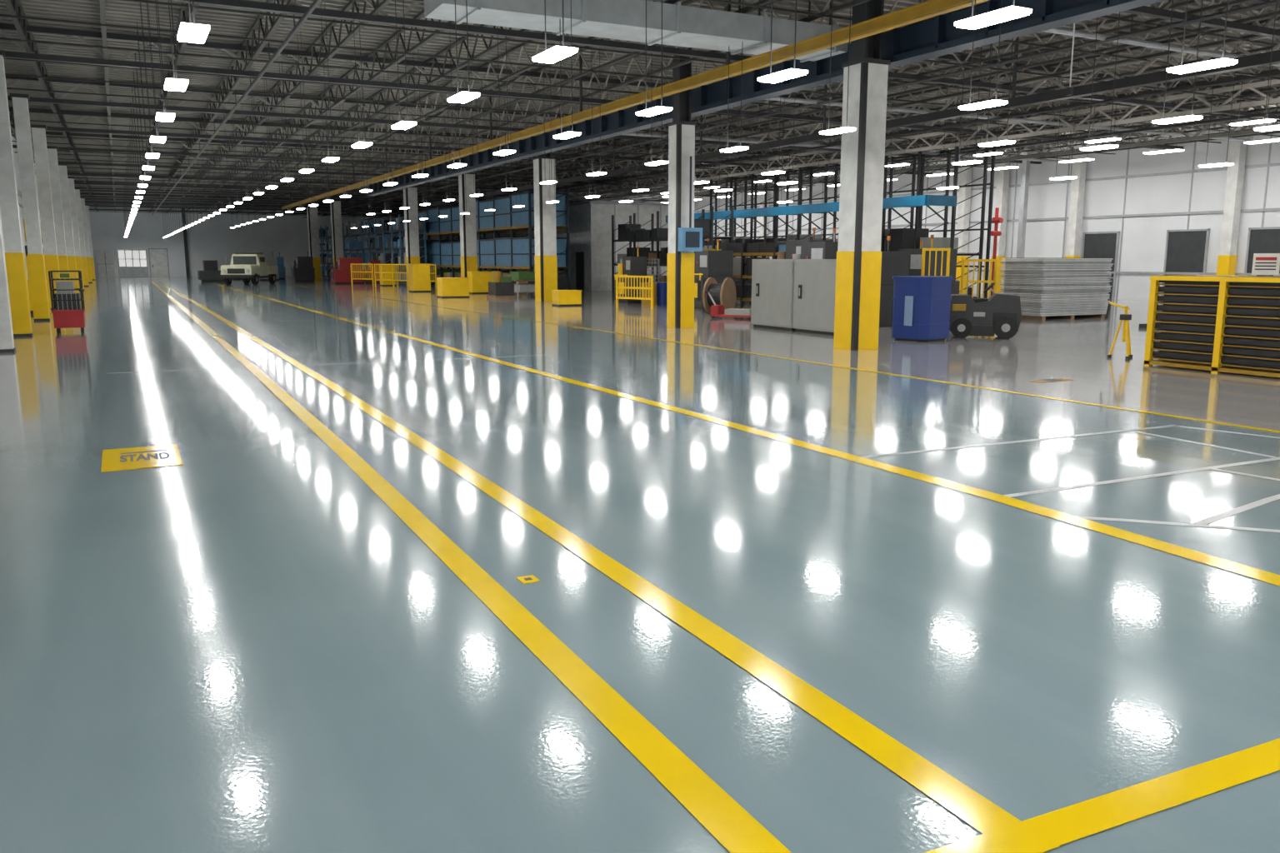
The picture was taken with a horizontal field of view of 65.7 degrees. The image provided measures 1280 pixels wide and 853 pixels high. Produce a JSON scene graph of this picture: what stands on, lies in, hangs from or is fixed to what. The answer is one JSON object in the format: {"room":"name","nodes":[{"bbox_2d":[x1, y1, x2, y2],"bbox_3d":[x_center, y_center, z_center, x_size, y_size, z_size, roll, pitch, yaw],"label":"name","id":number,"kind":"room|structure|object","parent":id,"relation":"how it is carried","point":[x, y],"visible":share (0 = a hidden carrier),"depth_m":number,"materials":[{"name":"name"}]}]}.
{"room":"factory floor","nodes":[
{"label":"factory floor","id":0,"kind":"room"},
{"bbox_2d":[0,136,43,280],"bbox_3d":[-27.825,-9.315,44.341,0.300,7.200,124.000,-5,11,-27],"label":"wall","id":1,"kind":"structure","parent":0,"point":[15,155],"depth_m":44.42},
{"bbox_2d":[89,205,494,277],"bbox_3d":[-36.917,-20.190,108.728,44.300,7.200,0.300,-5,11,-27],"label":"wall","id":2,"kind":"structure","parent":0,"point":[212,238],"depth_m":104.29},
{"bbox_2d":[116,250,148,276],"bbox_3d":[-51.776,-16.702,101.256,2.700,2.690,0.116,-5,11,-27],"label":"window","id":3,"kind":"structure","parent":2,"relation":"in","point":[131,262],"depth_m":101.23,"materials":[{"name":"white glass"}]},
{"bbox_2d":[148,248,169,276],"bbox_3d":[-49.632,-16.926,102.313,1.800,2.900,0.176,-5,11,-27],"label":"door","id":4,"kind":"structure","parent":2,"relation":"in","point":[158,257],"depth_m":102.27,"materials":[{"name":"grey metal"}]},
{"bbox_2d":[0,275,1279,852],"bbox_3d":[-8.296,-7.354,54.947,44.300,0.200,124.600,-5,11,-27],"label":"floor","id":5,"kind":"structure","parent":0,"point":[238,647],"depth_m":5.59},
{"bbox_2d":[0,212,15,352],"bbox_3d":[-12.546,-4.655,19.005,0.460,6.450,0.460,-5,11,-27],"label":"support column","id":6,"kind":"structure","parent":5,"relation":"on","point":[7,342],"depth_m":19.32,"materials":[{"name":"metal"}]},
{"bbox_2d":[0,50,32,336],"bbox_3d":[-14.665,-5.335,23.031,0.440,6.450,0.440,-5,11,-27],"label":"support column","id":7,"kind":"structure","parent":5,"relation":"on","point":[14,254],"depth_m":23.01,"materials":[{"name":"metal"}]},
{"bbox_2d":[9,93,49,320],"bbox_3d":[-17.796,-6.340,28.983,0.460,6.450,0.460,-5,11,-27],"label":"support column","id":8,"kind":"structure","parent":5,"relation":"on","point":[20,102],"depth_m":28.83,"materials":[{"name":"metal"}]},
{"bbox_2d":[30,124,59,309],"bbox_3d":[-21.250,-7.449,35.547,0.500,6.450,0.500,-5,11,-27],"label":"support column","id":9,"kind":"structure","parent":5,"relation":"on","point":[38,132],"depth_m":35.28,"materials":[{"name":"metal"}]},
{"bbox_2d":[46,145,69,281],"bbox_3d":[-24.704,-8.558,42.112,0.500,6.450,0.500,-5,11,-27],"label":"support column","id":10,"kind":"structure","parent":5,"relation":"on","point":[52,150],"depth_m":41.86,"materials":[{"name":"paint"}]},
{"bbox_2d":[45,269,85,333],"bbox_3d":[-14.349,-3.153,24.823,0.748,1.550,0.940,-5,11,-27],"label":"tool cart","id":11,"kind":"object","parent":5,"relation":"on","point":[67,312],"visible":1,"depth_m":24.49,"materials":[{"name":"red paint"}]},
{"bbox_2d":[58,164,79,293],"bbox_3d":[-28.618,-9.815,49.551,0.550,6.450,0.550,-5,11,-27],"label":"support column","id":12,"kind":"structure","parent":5,"relation":"on","point":[62,167],"depth_m":49.34,"materials":[{"name":"concrete"}]},
{"bbox_2d":[67,176,84,290],"bbox_3d":[-32.763,-11.145,57.429,0.550,6.450,0.550,-5,11,-27],"label":"support column","id":13,"kind":"structure","parent":5,"relation":"on","point":[71,179],"depth_m":57.22,"materials":[{"name":"concrete"}]},
{"bbox_2d":[74,187,89,286],"bbox_3d":[-37.368,-12.623,66.181,0.550,6.450,0.550,-5,11,-27],"label":"support column","id":14,"kind":"structure","parent":5,"relation":"on","point":[77,189],"depth_m":66.02,"materials":[{"name":"concrete"}]},
{"bbox_2d":[80,197,92,283],"bbox_3d":[-42.433,-14.250,75.809,0.550,6.450,0.550,-5,11,-27],"label":"support column","id":15,"kind":"structure","parent":5,"relation":"on","point":[82,200],"depth_m":75.67,"materials":[{"name":"concrete"}]},
{"bbox_2d":[85,204,95,279],"bbox_3d":[-47.959,-16.024,86.312,0.550,6.450,0.550,-5,11,-27],"label":"support column","id":16,"kind":"structure","parent":5,"relation":"on","point":[87,207],"depth_m":86.15,"materials":[{"name":"concrete"}]},
{"bbox_2d":[95,250,114,277],"bbox_3d":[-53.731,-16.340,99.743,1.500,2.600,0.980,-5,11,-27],"label":"door","id":17,"kind":"structure","parent":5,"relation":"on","point":[105,260],"depth_m":99.34,"materials":[{"name":"metal"}]},
{"bbox_2d":[100,444,183,472],"bbox_3d":[-4.584,0.281,9.118,0.640,0.007,1.100,-5,11,-27],"label":"floor marking","id":18,"kind":"object","parent":5,"relation":"on","point":[120,459],"visible":1,"depth_m":9.07,"materials":[{"name":"paint"}]},
{"bbox_2d":[181,209,189,276],"bbox_3d":[-47.230,-19.184,103.072,0.300,7.100,0.300,-5,11,-27],"label":"downpipe","id":19,"kind":"object","parent":5,"relation":"on","point":[185,239],"visible":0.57,"depth_m":103.00,"materials":[{"name":"metal"}]},
{"bbox_2d":[197,256,232,282],"bbox_3d":[-33.647,-12.436,78.430,2.400,2.000,1.640,-5,11,-27],"label":"workstation","id":20,"kind":"object","parent":5,"relation":"on","point":[210,273],"visible":0.63,"depth_m":77.73,"materials":[{"name":"metal"}]},
{"bbox_2d":[219,252,277,284],"bbox_3d":[-28.231,-11.423,71.685,2.300,2.250,5.550,0,10,-2],"label":"utility truck","id":21,"kind":"object","parent":5,"relation":"on","point":[246,267],"visible":1,"depth_m":70.70,"materials":[{"name":"metal"}]},
{"bbox_2d":[276,252,285,279],"bbox_3d":[-33.781,-14.887,91.679,1.630,2.420,1.600,-5,11,-27],"label":"machine","id":22,"kind":"object","parent":5,"relation":"on","point":[280,262],"visible":0.24,"depth_m":91.26,"materials":[{"name":"blue metal"}]},
{"bbox_2d":[290,251,314,281],"bbox_3d":[-27.723,-13.159,81.448,1.630,2.420,1.600,-5,11,-27],"label":"machine","id":23,"kind":"object","parent":5,"relation":"on","point":[303,270],"visible":1,"depth_m":80.89,"materials":[{"name":"metal"}]},
{"bbox_2d":[306,200,321,279],"bbox_3d":[-29.635,-16.989,90.078,0.860,7.100,0.860,-5,11,-27],"label":"support column","id":24,"kind":"structure","parent":5,"relation":"on","point":[312,212],"depth_m":89.73,"materials":[{"name":"concrete"}]},
{"bbox_2d":[330,194,343,269],"bbox_3d":[-24.569,-15.363,80.450,0.760,7.100,0.760,-5,11,-27],"label":"support column","id":25,"kind":"structure","parent":5,"relation":"on","point":[335,206],"depth_m":80.06,"materials":[{"name":"grey metal"}]},
{"bbox_2d":[318,220,364,279],"bbox_3d":[-27.877,-16.010,90.882,1.200,4.900,18.600,-5,11,-27],"label":"rack","id":26,"kind":"object","parent":5,"relation":"on","point":[351,245],"visible":0.49,"depth_m":89.05,"materials":[{"name":"metal"}]},
{"bbox_2d":[330,252,364,284],"bbox_3d":[-21.980,-11.917,74.397,2.230,2.320,1.600,-5,11,-27],"label":"machine","id":27,"kind":"object","parent":5,"relation":"on","point":[341,274],"visible":0.98,"depth_m":73.74,"materials":[{"name":"paint"}]},
{"bbox_2d":[350,263,374,285],"bbox_3d":[-19.040,-10.415,67.966,1.870,1.500,0.071,4,10,24],"label":"barrier","id":28,"kind":"object","parent":5,"relation":"on","point":[352,264],"visible":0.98,"depth_m":67.90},
{"bbox_2d":[364,255,380,283],"bbox_3d":[-20.152,-11.882,74.793,1.030,2.120,1.400,-5,11,-27],"label":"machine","id":29,"kind":"object","parent":5,"relation":"on","point":[367,274],"visible":0.58,"depth_m":74.30,"materials":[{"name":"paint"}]},
{"bbox_2d":[374,264,398,287],"bbox_3d":[-16.577,-9.877,64.782,1.870,1.500,0.071,4,10,24],"label":"barrier","id":30,"kind":"object","parent":5,"relation":"on","point":[375,265],"visible":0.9,"depth_m":64.82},
{"bbox_2d":[379,265,395,285],"bbox_3d":[-17.306,-10.391,67.973,0.940,1.450,0.840,-5,11,-27],"label":"block","id":31,"kind":"object","parent":5,"relation":"on","point":[382,282],"visible":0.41,"depth_m":67.63,"materials":[{"name":"yellow metal"}]},
{"bbox_2d":[360,213,426,284],"bbox_3d":[-18.852,-13.365,75.227,1.200,4.900,15.100,-5,11,-27],"label":"rack","id":32,"kind":"object","parent":5,"relation":"on","point":[390,242],"visible":0.55,"depth_m":74.66,"materials":[{"name":"metal"}]},
{"bbox_2d":[403,186,419,286],"bbox_3d":[-15.037,-12.809,65.331,0.780,7.100,0.780,-5,11,-27],"label":"support column","id":33,"kind":"structure","parent":5,"relation":"on","point":[412,237],"depth_m":64.99,"materials":[{"name":"white metal"}]},
{"bbox_2d":[408,263,431,291],"bbox_3d":[-12.332,-8.337,55.513,1.040,1.550,0.940,-5,11,-27],"label":"block","id":34,"kind":"object","parent":5,"relation":"on","point":[419,274],"visible":0.99,"depth_m":55.13,"materials":[{"name":"yellow metal"}]},
{"bbox_2d":[436,277,469,297],"bbox_3d":[-8.944,-6.654,47.412,1.340,0.930,0.940,-5,11,-27],"label":"block","id":35,"kind":"object","parent":5,"relation":"on","point":[447,287],"visible":1,"depth_m":47.02,"materials":[{"name":"yellow metal"}]},
{"bbox_2d":[458,171,477,277],"bbox_3d":[-9.560,-11.088,55.136,0.780,7.100,0.780,-5,11,-27],"label":"support column","id":36,"kind":"structure","parent":5,"relation":"on","point":[468,257],"depth_m":54.84,"materials":[{"name":"white metal"}]},
{"bbox_2d":[151,281,791,852],"bbox_3d":[-19.078,-5.052,40.693,0.910,0.001,89.703,-5,11,-27],"label":"floor marking line","id":37,"kind":"object","parent":5,"relation":"on","point":[722,817],"visible":0.92,"depth_m":4.30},
{"bbox_2d":[466,271,491,294],"bbox_3d":[-8.534,-7.680,52.824,1.140,1.150,0.840,-5,11,-27],"label":"block","id":38,"kind":"object","parent":5,"relation":"on","point":[478,282],"visible":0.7,"depth_m":52.45,"materials":[{"name":"yellow metal"}]},
{"bbox_2d":[417,187,569,293],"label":"windows","id":39,"kind":"structure","parent":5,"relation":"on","point":[512,253],"depth_m":57.57,"materials":[{"name":"glass"}]},
{"bbox_2d":[486,270,515,299],"bbox_3d":[-6.415,-6.543,45.791,1.000,1.250,1.200,-5,11,-27],"label":"pallet","id":40,"kind":"object","parent":5,"relation":"on","point":[500,287],"visible":1,"depth_m":45.45,"materials":[{"name":"plastic"}]},
{"bbox_2d":[505,271,534,297],"bbox_3d":[-5.791,-7.041,48.891,1.600,1.200,2.600,-5,11,-27],"label":"work table","id":41,"kind":"object","parent":5,"relation":"on","point":[517,277],"visible":0.6,"depth_m":47.92,"materials":[{"name":"metal"}]},
{"bbox_2d":[532,152,557,301],"bbox_3d":[-4.096,-9.008,42.824,0.780,7.100,0.780,-5,11,-27],"label":"support column","id":42,"kind":"structure","parent":5,"relation":"on","point":[545,232],"depth_m":42.64,"materials":[{"name":"concrete"}]},
{"bbox_2d":[551,290,582,306],"bbox_3d":[-2.866,-5.046,38.885,0.990,0.600,0.740,-5,11,-27],"label":"block","id":43,"kind":"object","parent":5,"relation":"on","point":[560,297],"visible":1,"depth_m":38.60,"materials":[{"name":"yellow metal"}]},
{"bbox_2d":[160,282,1059,852],"bbox_3d":[-18.405,-5.073,40.815,0.595,0.001,86.102,-5,11,-27],"label":"floor marking line","id":44,"kind":"object","parent":5,"relation":"on","point":[973,808],"visible":1,"depth_m":4.50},
{"bbox_2d":[555,200,668,290],"bbox_3d":[-2.075,-11.146,61.635,6.200,5.050,8.700,-5,11,-27],"label":"enclosure","id":45,"kind":"object","parent":5,"relation":"on","point":[590,222],"visible":0.38,"depth_m":57.34,"materials":[{"name":"grey metal"}]},
{"bbox_2d":[614,246,648,303],"bbox_3d":[-0.368,-6.317,41.241,1.030,2.320,1.200,-5,11,-27],"label":"machine","id":46,"kind":"object","parent":5,"relation":"on","point":[631,266],"visible":0.7,"depth_m":40.81,"materials":[{"name":"metal"}]},
{"bbox_2d":[615,275,653,309],"bbox_3d":[-0.211,-5.000,36.807,1.870,1.200,0.070,9,13,43],"label":"barrier","id":47,"kind":"object","parent":5,"relation":"on","point":[625,287],"visible":1,"depth_m":36.73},
{"bbox_2d":[640,282,667,306],"bbox_3d":[0.499,-5.208,38.942,1.251,0.900,1.260,-5,11,-27],"label":"cluster","id":48,"kind":"object","parent":5,"relation":"on","point":[659,288],"visible":0.7,"depth_m":38.55,"materials":[{"name":"metal"}]},
{"bbox_2d":[611,206,734,291],"bbox_3d":[1.398,-8.906,50.930,1.200,4.200,10.600,-5,11,-27],"label":"rack","id":49,"kind":"object","parent":5,"relation":"on","point":[630,232],"visible":0.38,"depth_m":51.55,"materials":[{"name":"metal"}]},
{"bbox_2d":[666,47,696,328],"bbox_3d":[1.079,-6.153,25.921,0.560,7.100,0.560,-5,11,-27],"label":"support column","id":50,"kind":"structure","parent":5,"relation":"on","point":[680,287],"depth_m":25.80,"materials":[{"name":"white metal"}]},
{"bbox_2d":[677,156,702,251],"bbox_3d":[1.312,-5.751,25.643,0.600,2.400,0.260,-5,11,-27],"label":"electrical box","id":51,"kind":"object","parent":50,"relation":"attached to","point":[690,239],"visible":1,"depth_m":25.66,"materials":[{"name":"blue metal"}]},
{"bbox_2d":[694,239,735,309],"bbox_3d":[2.478,-5.611,36.460,1.430,2.520,1.600,-5,11,-27],"label":"press","id":52,"kind":"object","parent":5,"relation":"on","point":[717,265],"visible":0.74,"depth_m":35.84,"materials":[{"name":"metal"}]},
{"bbox_2d":[702,277,736,314],"bbox_3d":[2.636,-4.335,32.874,0.700,1.200,1.200,5,11,28],"label":"drum","id":53,"kind":"object","parent":5,"relation":"on","point":[724,293],"visible":0.8,"depth_m":32.62,"materials":[{"name":"wood"}]},
{"bbox_2d":[705,291,751,319],"bbox_3d":[2.780,-3.701,30.257,1.570,0.820,0.600,5,11,26],"label":"jack","id":54,"kind":"object","parent":5,"relation":"on","point":[716,310],"visible":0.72,"depth_m":30.09,"materials":[{"name":"red paint"}]},
{"bbox_2d":[215,284,1279,585],"bbox_3d":[-13.333,-4.629,38.188,0.670,0.001,79.503,-5,11,-27],"label":"floor marking line","id":55,"kind":"object","parent":5,"relation":"on","point":[1252,572],"visible":1,"depth_m":7.95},
{"bbox_2d":[702,236,835,304],"bbox_3d":[4.581,-6.282,40.195,1.100,2.600,9.100,-5,11,-27],"label":"rack","id":56,"kind":"object","parent":5,"relation":"on","point":[742,267],"visible":0.22,"depth_m":39.94,"materials":[{"name":"black metal"}]},
{"bbox_2d":[750,259,795,331],"bbox_3d":[3.823,-3.463,25.905,1.055,1.800,1.850,-5,11,-27],"label":"storage cabinet","id":57,"kind":"object","parent":5,"relation":"on","point":[772,280],"visible":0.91,"depth_m":25.61,"materials":[{"name":"grey metal"}]},
{"bbox_2d":[282,283,1279,433],"bbox_3d":[-8.900,-4.965,40.179,0.170,0.001,80.000,-5,11,-27],"label":"floor marking line","id":58,"kind":"object","parent":5,"relation":"on","point":[1162,414],"visible":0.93,"depth_m":14.60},
{"bbox_2d":[777,227,835,259],"bbox_3d":[5.352,-5.125,32.684,1.430,2.820,2.000,-5,11,-27],"label":"machine","id":59,"kind":"object","parent":5,"relation":"on","point":[792,247],"visible":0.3,"depth_m":32.44,"materials":[{"name":"metal"}]},
{"bbox_2d":[792,259,836,335],"bbox_3d":[4.659,-3.194,24.317,1.055,1.800,1.720,-5,11,-27],"label":"storage cabinet","id":60,"kind":"object","parent":5,"relation":"on","point":[814,287],"visible":0.59,"depth_m":24.08,"materials":[{"name":"grey metal"}]},
{"bbox_2d":[792,228,838,259],"bbox_3d":[5.438,-4.614,29.959,1.630,2.720,1.800,-5,11,-27],"label":"machine","id":61,"kind":"object","parent":5,"relation":"on","point":[814,250],"visible":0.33,"depth_m":29.22,"materials":[{"name":"metal"}]},
{"bbox_2d":[694,145,988,298],"bbox_3d":[8.449,-9.620,48.807,1.700,6.314,20.600,-5,11,-27],"label":"rack","id":62,"kind":"object","parent":5,"relation":"on","point":[901,238],"visible":0.34,"depth_m":42.90,"materials":[{"name":"grey metal"}]},
{"bbox_2d":[665,195,957,233],"bbox_3d":[6.975,-10.028,47.877,1.600,1.072,20.850,-5,11,-27],"label":"shelf","id":63,"kind":"object","parent":62,"relation":"attached to","point":[921,200],"visible":0.72,"depth_m":44.42,"materials":[{"name":"blue metal"}]},
{"bbox_2d":[725,145,995,298],"bbox_3d":[9.630,-9.717,49.126,0.100,6.400,20.100,-5,11,-27],"label":"frame","id":64,"kind":"object","parent":5,"relation":"on","point":[992,165],"visible":0.47,"depth_m":45.21,"materials":[{"name":"black metal"}]},
{"bbox_2d":[833,0,890,350],"bbox_3d":[4.395,-5.088,19.619,0.660,7.100,0.660,-5,11,-27],"label":"support column","id":65,"kind":"structure","parent":5,"relation":"on","point":[858,267],"depth_m":19.48,"materials":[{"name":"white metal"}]},
{"bbox_2d":[879,235,909,327],"bbox_3d":[6.422,-3.970,27.044,1.330,2.420,1.400,-5,11,-27],"label":"lathe","id":66,"kind":"object","parent":5,"relation":"on","point":[893,263],"visible":0.21,"depth_m":26.46,"materials":[{"name":"black metal"}]},
{"bbox_2d":[891,275,953,342],"bbox_3d":[6.287,-2.639,22.171,1.100,1.420,1.100,-7,12,-35],"label":"recycling bin","id":67,"kind":"object","parent":5,"relation":"on","point":[921,306],"visible":1,"depth_m":21.75,"materials":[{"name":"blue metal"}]},
{"bbox_2d":[899,235,959,294],"bbox_3d":[8.348,-4.485,29.798,1.630,2.520,1.800,-5,11,-27],"label":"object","id":68,"kind":"object","parent":5,"relation":"on","point":[915,255],"visible":0.23,"depth_m":29.17,"materials":[{"name":"metal"}]},
{"bbox_2d":[920,248,950,276],"bbox_3d":[8.122,-3.858,27.345,0.770,2.100,0.070,-1,10,-4],"label":"panel","id":69,"kind":"object","parent":5,"relation":"on","point":[948,250],"visible":0.47,"depth_m":27.21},
{"bbox_2d":[960,259,997,299],"bbox_3d":[10.416,-4.245,30.539,1.070,1.800,0.070,0,10,1],"label":"panel","id":70,"kind":"object","parent":5,"relation":"on","point":[963,261],"visible":0.62,"depth_m":30.45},
{"bbox_2d":[949,282,1021,339],"bbox_3d":[7.973,-2.709,23.046,1.640,1.266,1.050,3,10,15],"label":"forklift","id":71,"kind":"object","parent":5,"relation":"on","point":[1000,314],"depth_m":22.68,"materials":[{"name":"metal"}]},
{"bbox_2d":[990,207,1003,296],"bbox_3d":[16.949,-8.308,47.388,0.500,4.200,0.600,-5,11,-27],"label":"pipe","id":72,"kind":"object","parent":5,"relation":"on","point":[996,220],"visible":0.87,"depth_m":47.19,"materials":[{"name":"metal"}]},
{"bbox_2d":[860,425,1176,458],"bbox_3d":[3.902,0.140,9.960,4.353,0.001,0.275,-5,11,-27],"label":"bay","id":73,"kind":"object","parent":5,"relation":"on","point":[1112,432],"visible":1,"depth_m":9.88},
{"bbox_2d":[1016,146,1030,258],"bbox_3d":[18.330,-9.801,47.520,0.250,7.100,0.250,-5,11,-27],"label":"vent pipe","id":74,"kind":"object","parent":5,"relation":"on","point":[1026,164],"visible":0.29,"depth_m":47.33,"materials":[{"name":"grey metal"}]},
{"bbox_2d":[998,258,1114,320],"bbox_3d":[12.864,-4.295,30.724,3.094,1.836,1.672,-5,11,-27],"label":"sheets","id":75,"kind":"object","parent":5,"relation":"on","point":[1063,288],"visible":0.9,"depth_m":29.98,"materials":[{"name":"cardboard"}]},
{"bbox_2d":[923,738,1279,852],"bbox_3d":[2.247,1.208,3.626,4.105,0.001,0.270,-5,11,-27],"label":"floor marking line","id":76,"kind":"object","parent":5,"relation":"on","point":[1063,826],"visible":1,"depth_m":3.30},
{"bbox_2d":[1105,301,1132,359],"bbox_3d":[8.805,-1.773,18.265,0.515,1.022,0.458,6,11,32],"label":"tripod stand","id":77,"kind":"object","parent":5,"relation":"on","point":[1126,317],"visible":1,"depth_m":18.20,"materials":[{"name":"yellow metal"}]},
{"bbox_2d":[1003,457,1279,497],"bbox_3d":[4.851,0.372,8.585,4.852,0.001,0.225,-5,11,-27],"label":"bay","id":78,"kind":"object","parent":5,"relation":"on","point":[1274,458],"visible":1,"depth_m":8.26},
{"bbox_2d":[1075,515,1279,532],"bbox_3d":[3.992,0.693,6.688,1.404,0.001,1.472,-5,11,-27],"label":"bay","id":79,"kind":"object","parent":5,"relation":"on","point":[1084,517],"visible":1,"depth_m":6.81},
{"bbox_2d":[1134,431,1277,457],"bbox_3d":[5.537,0.168,9.796,0.175,0.001,1.505,-5,11,-27],"label":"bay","id":80,"kind":"object","parent":5,"relation":"on","point":[1134,432],"visible":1,"depth_m":9.72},
{"bbox_2d":[1143,275,1279,377],"bbox_3d":[9.966,-1.567,15.490,1.120,1.530,3.720,-5,11,-27],"label":"rack","id":81,"kind":"object","parent":5,"relation":"on","point":[1215,323],"visible":1,"depth_m":15.84,"materials":[{"name":"gold metal"}]},
{"bbox_2d":[1251,253,1279,276],"bbox_3d":[9.959,-2.573,15.774,0.120,0.360,0.380,-8,12,-38],"label":"notice sign","id":82,"kind":"object","parent":81,"relation":"on","point":[1263,264],"visible":1,"depth_m":15.76,"materials":[{"name":"white plastic"}]},
{"bbox_2d":[1193,494,1279,524],"bbox_3d":[4.633,0.574,7.390,1.961,0.001,0.374,-5,11,-27],"label":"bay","id":83,"kind":"object","parent":5,"relation":"on","point":[1207,521],"visible":1,"depth_m":7.19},
{"bbox_2d":[0,0,1279,211],"bbox_3d":[-8.296,-14.616,53.720,44.300,0.270,124.600,-5,11,-27],"label":"ceiling","id":84,"kind":"structure","parent":0,"point":[117,12],"depth_m":28.59,"materials":[{"name":"metal"}]},
{"bbox_2d":[122,0,209,237],"bbox_3d":[-23.421,-11.505,45.602,0.244,3.300,115.870,-5,11,-27],"label":"ceiling lights","id":85,"kind":"object","parent":84,"relation":"hanging from","point":[188,32],"depth_m":17.57},
{"bbox_2d":[161,0,578,237],"bbox_3d":[-20.485,-11.811,47.410,0.244,3.300,117.220,-5,11,-27],"label":"ceiling lights","id":86,"kind":"object","parent":84,"relation":"hanging from","point":[556,53],"depth_m":18.53},
{"bbox_2d":[229,0,1032,228],"bbox_3d":[-9.378,-9.276,32.402,0.244,3.300,80.670,-5,11,-27],"label":"ceiling lights","id":87,"kind":"object","parent":84,"relation":"hanging from","point":[1010,12],"depth_m":14.49},
{"bbox_2d":[281,0,989,209],"bbox_3d":[-7.008,-10.808,36.760,0.220,1.730,86.000,-5,11,-27],"label":"beam","id":88,"kind":"structure","parent":84,"relation":"attached to","point":[931,8],"depth_m":20.49,"materials":[{"name":"metal"}]},
{"bbox_2d":[424,0,847,62],"bbox_3d":[0.224,-7.901,18.378,8.300,1.340,1.180,-5,11,-27],"label":"ventilation duct","id":89,"kind":"object","parent":84,"relation":"hanging from","point":[682,26],"visible":0.88,"depth_m":18.03,"materials":[{"name":"metal"}]},
{"bbox_2d":[10,0,1279,220],"bbox_3d":[-11.889,-13.609,51.885,33.990,1.045,123.400,-5,11,-27],"label":"pipes","id":90,"kind":"object","parent":84,"relation":"hanging from","point":[316,2],"visible":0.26,"depth_m":29.59,"materials":[{"name":"metal"}]},
{"bbox_2d":[351,0,1202,228],"bbox_3d":[-2.471,-9.807,35.547,0.244,3.300,76.270,-5,11,-27],"label":"ceiling lights","id":91,"kind":"object","parent":84,"relation":"hanging from","point":[1192,117],"depth_m":18.70},
{"bbox_2d":[366,0,1237,214],"bbox_3d":[-0.364,-7.756,23.406,0.244,3.300,55.070,-5,11,-27],"label":"ceiling lights","id":92,"kind":"object","parent":84,"relation":"hanging from","point":[1222,62],"depth_m":16.56},
{"bbox_2d":[425,36,1279,207],"bbox_3d":[2.484,-10.656,36.068,0.240,1.800,76.000,-5,11,-27],"label":"beam","id":93,"kind":"structure","parent":84,"relation":"attached to","point":[1262,59],"depth_m":24.01,"materials":[{"name":"metal"}]},
{"bbox_2d":[619,0,1279,202],"bbox_3d":[8.873,-6.997,18.911,0.244,3.300,41.470,-5,11,-27],"label":"ceiling lights","id":94,"kind":"object","parent":84,"relation":"hanging from","point":[1263,128],"depth_m":21.60},
{"bbox_2d":[660,55,1275,194],"bbox_3d":[13.941,-9.532,29.718,0.304,1.900,55.030,-5,11,-27],"label":"ceiling lights","id":95,"kind":"object","parent":84,"relation":"hanging from","point":[1267,120],"depth_m":30.23},
{"bbox_2d":[661,125,1279,203],"bbox_3d":[15.777,-12.801,47.269,0.424,1.300,85.430,-5,11,-27],"label":"ceiling lights","id":96,"kind":"object","parent":84,"relation":"hanging from","point":[1278,139],"depth_m":41.75},
{"bbox_2d":[776,15,1240,203],"bbox_3d":[14.170,-7.286,20.620,0.244,3.300,38.470,-5,11,-27],"label":"ceiling lights","id":97,"kind":"object","parent":84,"relation":"hanging from","point":[1227,163],"depth_m":26.15},
{"bbox_2d":[0,0,1279,215],"bbox_3d":[-6.740,-13.555,50.833,43.721,0.720,116.960,-5,11,-27],"label":"roof","id":98,"kind":"structure","parent":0,"point":[1153,11],"depth_m":31.51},
{"bbox_2d":[0,0,1279,217],"bbox_3d":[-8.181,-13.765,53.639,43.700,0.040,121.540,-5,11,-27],"label":"roof trusses","id":99,"kind":"structure","parent":98,"relation":"attached to","point":[138,1],"depth_m":30.75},
{"bbox_2d":[3,0,1279,217],"bbox_3d":[-8.493,-14.120,53.693,41.940,0.660,124.012,-5,11,-27],"label":"roof purlins","id":100,"kind":"object","parent":98,"relation":"attached to","point":[39,67],"depth_m":29.81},
{"bbox_2d":[366,0,1165,195],"bbox_3d":[-0.645,-9.275,30.085,0.400,0.750,68.000,-5,11,-27],"label":"girder","id":101,"kind":"object","parent":98,"relation":"attached to","point":[937,36],"visible":0.69,"depth_m":21.77,"materials":[{"name":"metal"}]},
{"bbox_2d":[505,27,1279,195],"bbox_3d":[11.858,-10.273,34.104,25.200,0.620,69.816,-5,11,-27],"label":"roof trusses","id":102,"kind":"object","parent":98,"relation":"attached to","point":[1203,51],"depth_m":33.90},
{"bbox_2d":[521,121,1249,294],"bbox_3d":[7.038,-13.835,71.346,0.450,7.120,85.980,-5,11,-27],"label":"support columns","id":103,"kind":"structure","parent":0,"point":[1227,260],"depth_m":46.00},
{"bbox_2d":[496,122,1279,300],"bbox_3d":[11.232,-12.689,64.320,0.300,7.200,124.000,-5,11,-27],"label":"wall","id":104,"kind":"structure","parent":0,"point":[1143,245],"depth_m":44.39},
{"bbox_2d":[505,123,1279,299],"bbox_3d":[11.064,-12.675,64.234,0.080,7.200,124.000,-5,11,-27],"label":"trim","id":105,"kind":"structure","parent":104,"relation":"attached to","point":[1268,164],"depth_m":44.43,"materials":[{"name":"grey metal"}]},
{"bbox_2d":[1081,231,1119,299],"bbox_3d":[21.060,-7.402,45.534,0.116,3.030,1.860,-5,11,-27],"label":"door","id":106,"kind":"structure","parent":104,"relation":"in","point":[1095,244],"depth_m":45.15,"materials":[{"name":"grey metal"}]},
{"bbox_2d":[1161,229,1209,295],"bbox_3d":[22.994,-6.781,41.858,0.116,3.030,1.860,-5,11,-27],"label":"door","id":107,"kind":"structure","parent":104,"relation":"in","point":[1186,250],"depth_m":41.73,"materials":[{"name":"grey metal"}]},
{"bbox_2d":[1244,226,1279,276],"bbox_3d":[24.767,-6.212,38.488,0.116,3.030,2.560,-5,11,-27],"label":"door","id":108,"kind":"structure","parent":104,"relation":"in","point":[1260,240],"depth_m":38.99,"materials":[{"name":"grey metal"}]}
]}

